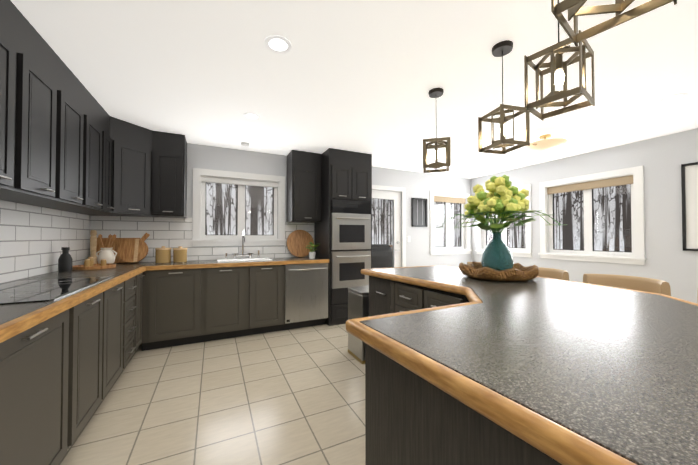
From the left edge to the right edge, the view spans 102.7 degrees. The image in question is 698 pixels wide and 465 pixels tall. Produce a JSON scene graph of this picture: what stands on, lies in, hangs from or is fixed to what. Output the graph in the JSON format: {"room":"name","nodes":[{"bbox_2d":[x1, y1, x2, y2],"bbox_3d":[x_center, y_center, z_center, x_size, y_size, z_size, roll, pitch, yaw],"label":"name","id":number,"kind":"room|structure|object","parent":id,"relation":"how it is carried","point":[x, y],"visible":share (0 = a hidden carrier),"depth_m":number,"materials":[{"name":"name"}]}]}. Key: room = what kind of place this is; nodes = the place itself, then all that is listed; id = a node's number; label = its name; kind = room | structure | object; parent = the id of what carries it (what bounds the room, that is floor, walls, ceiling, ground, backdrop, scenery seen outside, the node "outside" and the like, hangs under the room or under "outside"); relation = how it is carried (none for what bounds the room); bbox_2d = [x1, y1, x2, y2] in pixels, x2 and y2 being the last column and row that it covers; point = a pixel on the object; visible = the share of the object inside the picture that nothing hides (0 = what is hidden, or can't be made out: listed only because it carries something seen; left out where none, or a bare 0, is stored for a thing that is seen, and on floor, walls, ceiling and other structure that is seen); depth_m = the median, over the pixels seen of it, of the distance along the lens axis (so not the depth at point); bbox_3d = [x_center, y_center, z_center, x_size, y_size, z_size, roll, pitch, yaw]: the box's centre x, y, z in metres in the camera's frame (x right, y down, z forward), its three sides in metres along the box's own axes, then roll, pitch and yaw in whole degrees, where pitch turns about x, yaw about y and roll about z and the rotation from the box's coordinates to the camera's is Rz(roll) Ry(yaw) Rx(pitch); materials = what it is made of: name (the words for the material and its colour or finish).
{"room":"kitchen","nodes":[
{"label":"kitchen","id":0,"kind":"room"},
{"bbox_2d":[0,200,89,282],"bbox_3d":[-1.345,-0.010,-0.342,0.155,2.450,8.140,0,-1,-26],"label":"wall","id":1,"kind":"structure","parent":0,"point":[34,240],"depth_m":2.25,"materials":[{"name":"white tile"}]},
{"bbox_2d":[0,0,186,217],"bbox_3d":[-1.893,-0.703,2.085,0.956,0.981,2.997,0,-1,-26],"label":"upper cabinets","id":2,"kind":"object","parent":1,"relation":"attached to","point":[60,149],"depth_m":2.01,"materials":[{"name":"grey wood"}]},
{"bbox_2d":[59,324,364,464],"bbox_3d":[1.510,1.286,1.020,6.500,0.100,8.140,0,-1,-26],"label":"floor","id":3,"kind":"structure","parent":0,"point":[296,396],"depth_m":2.01,"materials":[{"name":"tile"}]},
{"bbox_2d":[0,292,75,464],"bbox_3d":[-1.568,0.781,0.991,0.620,0.910,0.715,0,-1,-26],"label":"base cabinet","id":4,"kind":"object","parent":3,"relation":"on","point":[38,389],"depth_m":1.19,"materials":[{"name":"grey wood"}]},
{"bbox_2d":[0,260,371,355],"bbox_3d":[-0.704,0.366,2.306,2.088,0.044,2.389,0,-1,-26],"label":"countertop","id":5,"kind":"structure","parent":4,"relation":"on","point":[147,302],"depth_m":3.09,"materials":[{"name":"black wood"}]},
{"bbox_2d":[58,230,149,271],"bbox_3d":[-2.502,0.161,2.938,0.546,0.385,0.885,0,-1,-26],"label":"decorations","id":6,"kind":"object","parent":5,"relation":"on","point":[108,252],"visible":1,"depth_m":3.11,"materials":[{"name":"brown wood"}]},
{"bbox_2d":[155,246,186,262],"label":"canisters","id":7,"kind":"object","parent":5,"relation":"on","point":[163,255],"depth_m":3.36,"materials":[{"name":"brown wood"}]},
{"bbox_2d":[287,230,319,258],"label":"decorations","id":8,"kind":"object","parent":5,"relation":"on","point":[300,243],"depth_m":4.20,"materials":[{"name":"brown wood"}]},
{"bbox_2d":[0,280,107,437],"bbox_3d":[-1.827,0.789,1.525,0.620,0.910,0.473,0,-1,-26],"label":"base cabinet","id":9,"kind":"object","parent":3,"relation":"on","point":[91,363],"depth_m":1.67,"materials":[{"name":"grey wood"}]},
{"bbox_2d":[0,272,127,396],"bbox_3d":[-2.035,0.796,1.955,0.620,0.910,0.482,0,-1,-26],"label":"base cabinet","id":10,"kind":"object","parent":3,"relation":"on","point":[117,353],"depth_m":2.09,"materials":[{"name":"grey wood"}]},
{"bbox_2d":[36,268,135,361],"bbox_3d":[-2.224,0.802,2.346,0.620,0.910,0.388,0,-1,-26],"label":"base cabinet","id":11,"kind":"object","parent":3,"relation":"on","point":[131,343],"depth_m":2.50,"materials":[{"name":"grey wood"}]},
{"bbox_2d":[54,264,143,350],"bbox_3d":[-2.368,0.806,2.643,0.620,0.910,0.272,0,-1,-26],"label":"base cabinet","id":12,"kind":"object","parent":3,"relation":"on","point":[138,342],"depth_m":2.92,"materials":[{"name":"grey wood"}]},
{"bbox_2d":[148,260,203,349],"bbox_3d":[-2.010,0.816,3.325,0.505,0.910,0.622,0,-1,-26],"label":"base cabinet","id":13,"kind":"object","parent":3,"relation":"on","point":[157,342],"depth_m":3.11,"materials":[{"name":"grey wood"}]},
{"bbox_2d":[204,256,247,341],"bbox_3d":[-1.573,0.820,3.536,0.465,0.910,0.622,0,-1,-26],"label":"base cabinet","id":14,"kind":"object","parent":3,"relation":"on","point":[217,333],"depth_m":3.34,"materials":[{"name":"grey wood"}]},
{"bbox_2d":[244,256,267,259],"bbox_3d":[-1.368,0.359,3.652,0.640,0.014,0.420,0,-1,-26],"label":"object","id":15,"kind":"structure","parent":14,"relation":"on","point":[250,257],"depth_m":3.83,"materials":[{"name":"white ceramic"}]},
{"bbox_2d":[248,258,283,334],"bbox_3d":[-1.163,0.823,3.734,0.446,0.910,0.622,0,-1,-26],"label":"base cabinet","id":16,"kind":"object","parent":3,"relation":"on","point":[253,329],"depth_m":3.52,"materials":[{"name":"grey wood"}]},
{"bbox_2d":[280,256,327,329],"bbox_3d":[-0.690,0.826,3.963,0.605,0.910,0.622,0,-1,-26],"label":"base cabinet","id":17,"kind":"object","parent":3,"relation":"on","point":[308,321],"depth_m":3.78,"materials":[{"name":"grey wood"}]},
{"bbox_2d":[314,148,371,325],"bbox_3d":[-0.094,0.062,4.245,0.678,2.446,0.655,0,-1,-26],"label":"tall cabinet","id":18,"kind":"object","parent":3,"relation":"on","point":[344,230],"depth_m":3.96,"materials":[{"name":"grey wood"}]},
{"bbox_2d":[348,285,368,363],"bbox_3d":[0.188,0.920,2.852,0.278,0.688,0.369,0,-1,-26],"label":"trash can","id":19,"kind":"object","parent":3,"relation":"on","point":[358,301],"visible":0.44,"depth_m":2.77,"materials":[{"name":"silver metal"}]},
{"bbox_2d":[365,349,517,464],"bbox_3d":[0.899,0.804,0.980,1.482,0.862,3.587,0,-1,-26],"label":"kitchen island","id":20,"kind":"object","parent":3,"relation":"on","point":[404,426],"depth_m":0.81,"materials":[{"name":"grey wood"}]},
{"bbox_2d":[346,265,697,464],"bbox_3d":[1.010,0.348,1.042,1.846,0.048,3.702,0,-1,-26],"label":"island countertop","id":21,"kind":"structure","parent":20,"relation":"on","point":[550,371],"depth_m":0.72,"materials":[{"name":"grey stone"}]},
{"bbox_2d":[459,261,538,280],"bbox_3d":[1.129,0.289,2.118,0.539,0.099,0.548,0,-1,-26],"label":"decorative bowl","id":22,"kind":"object","parent":21,"relation":"on","point":[516,272],"depth_m":1.91,"materials":[{"name":"wood"}]},
{"bbox_2d":[481,232,513,270],"bbox_3d":[1.122,0.158,2.116,0.220,0.320,0.220,0,-1,-26],"label":"decoration","id":23,"kind":"object","parent":22,"relation":"on","point":[497,254],"visible":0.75,"depth_m":2.04,"materials":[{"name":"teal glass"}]},
{"bbox_2d":[436,175,560,233],"bbox_3d":[1.099,-0.082,1.990,0.689,0.697,0.772,0,-1,-26],"label":"flowers","id":24,"kind":"object","parent":23,"relation":"in","point":[503,199],"visible":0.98,"depth_m":2.00,"materials":[{"name":"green plant"}]},
{"bbox_2d":[538,267,568,279],"bbox_3d":[1.673,0.795,2.507,0.452,0.932,0.477,0,-1,-26],"label":"bar stool","id":25,"kind":"object","parent":3,"relation":"on","point":[554,273],"visible":0.04,"depth_m":2.53,"materials":[{"name":"beige leather"}]},
{"bbox_2d":[583,274,670,295],"bbox_3d":[1.908,0.787,1.976,0.452,0.932,0.477,0,-1,-26],"label":"bar stool","id":26,"kind":"object","parent":3,"relation":"on","point":[641,284],"visible":0.21,"depth_m":2.06,"materials":[{"name":"beige wood"}]},
{"bbox_2d":[90,143,471,267],"bbox_3d":[-0.220,0.066,4.615,6.500,2.450,0.195,0,-1,-26],"label":"wall","id":27,"kind":"structure","parent":0,"point":[241,169],"depth_m":4.08,"materials":[{"name":"grey paint"}]},
{"bbox_2d":[286,150,319,223],"bbox_3d":[-0.668,-0.659,4.150,0.440,1.006,0.345,0,-1,-26],"label":"upper cabinet","id":28,"kind":"object","parent":27,"relation":"attached to","point":[303,167],"depth_m":4.00,"materials":[{"name":"grey wood"}]},
{"bbox_2d":[411,198,427,226],"bbox_3d":[1.341,-0.379,5.300,0.360,0.540,0.030,0,-1,-26],"label":"picture frame","id":29,"kind":"object","parent":27,"relation":"attached to","point":[419,209],"visible":0.92,"depth_m":5.30,"materials":[{"name":"black"}]},
{"bbox_2d":[11,0,697,178],"bbox_3d":[1.510,-1.263,1.059,6.500,0.100,8.140,0,-1,-26],"label":"ceiling","id":30,"kind":"structure","parent":0,"point":[363,76],"depth_m":2.09,"materials":[{"name":"white paint"}]},
{"bbox_2d":[241,142,249,146],"bbox_3d":[-1.367,-1.158,3.676,0.110,0.030,0.110,0,-1,-26],"label":"smoke detector","id":31,"kind":"object","parent":30,"relation":"attached to","point":[245,144],"visible":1,"depth_m":3.64,"materials":[{"name":"white plastic"}]},
{"bbox_2d":[243,113,260,119],"bbox_3d":[-0.989,-1.183,2.848,0.170,0.006,0.170,0,-1,-26],"label":"recessed light","id":32,"kind":"object","parent":30,"relation":"in","point":[251,116],"visible":1,"depth_m":2.85,"materials":[{"name":"white"}]},
{"bbox_2d":[264,35,291,53],"bbox_3d":[-0.453,-1.199,1.786,0.170,0.006,0.170,0,-1,-26],"label":"recessed light","id":33,"kind":"object","parent":30,"relation":"in","point":[277,44],"visible":1,"depth_m":1.78,"materials":[{"name":"white plastic"}]},
{"bbox_2d":[423,88,450,172],"bbox_3d":[0.736,-0.861,2.356,0.214,0.664,0.195,0,-1,16],"label":"pendant light","id":34,"kind":"object","parent":30,"relation":"hanging from","point":[437,93],"visible":1,"depth_m":2.29,"materials":[{"name":"brown metal"}]},
{"bbox_2d":[478,40,529,154],"bbox_3d":[0.992,-0.869,1.803,0.214,0.664,0.195,0,-1,-14],"label":"pendant light","id":35,"kind":"object","parent":30,"relation":"hanging from","point":[502,48],"visible":1,"depth_m":1.78,"materials":[{"name":"brown metal"}]},
{"bbox_2d":[525,134,567,152],"bbox_3d":[2.395,-1.082,3.407,0.460,0.190,0.430,0,-1,-26],"label":"ceiling light","id":36,"kind":"object","parent":30,"relation":"attached to","point":[545,144],"visible":1,"depth_m":3.31,"materials":[{"name":"beige"}]},
{"bbox_2d":[524,0,594,120],"bbox_3d":[0.918,-0.878,1.222,0.214,0.664,0.195,1,-1,-38],"label":"pendant light","id":37,"kind":"object","parent":30,"relation":"hanging from","point":[557,63],"visible":0.98,"depth_m":1.21,"materials":[{"name":"brown metal"}]},
{"bbox_2d":[551,0,676,46],"bbox_3d":[0.651,-0.886,0.694,0.214,0.664,0.195,1,-1,-38],"label":"pendant light","id":38,"kind":"object","parent":30,"relation":"hanging from","point":[575,8],"visible":1,"depth_m":0.74,"materials":[{"name":"brown metal"}]},
{"bbox_2d":[471,128,697,303],"bbox_3d":[4.348,0.032,2.413,0.195,2.450,8.140,0,-1,-26],"label":"wall","id":39,"kind":"structure","parent":0,"point":[648,171],"depth_m":3.75,"materials":[{"name":"grey paint"}]},
{"bbox_2d":[681,162,697,250],"bbox_3d":[4.057,-0.296,2.860,0.030,1.000,0.850,0,-1,-26],"label":"picture frame","id":40,"kind":"object","parent":39,"relation":"attached to","point":[689,179],"visible":0.96,"depth_m":3.19,"materials":[{"name":"black"}]},
{"label":"outside","id":41,"kind":"structure","parent":0,"visible":0},
{"bbox_2d":[206,182,457,268],"bbox_3d":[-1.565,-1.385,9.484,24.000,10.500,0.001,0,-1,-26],"label":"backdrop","id":42,"kind":"structure","parent":41,"point":[252,206],"depth_m":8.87,"materials":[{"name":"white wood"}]},
{"bbox_2d":[458,184,630,251],"bbox_3d":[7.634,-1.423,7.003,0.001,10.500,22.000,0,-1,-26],"label":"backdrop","id":43,"kind":"structure","parent":41,"point":[606,206],"depth_m":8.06,"materials":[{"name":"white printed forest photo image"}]},
{"bbox_3d":[1.633,0.980,7.201,6.600,1.300,2.830,0,-1,-26],"label":"rail","id":44,"kind":"object","parent":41,"visible":0},
{"bbox_2d":[372,244,392,267],"bbox_3d":[0.384,0.800,6.227,1.100,1.068,0.500,0,-1,-26],"label":"outdoor grill","id":45,"kind":"object","parent":44,"relation":"on","point":[380,263],"depth_m":6.15,"materials":[{"name":"black"}]}
]}

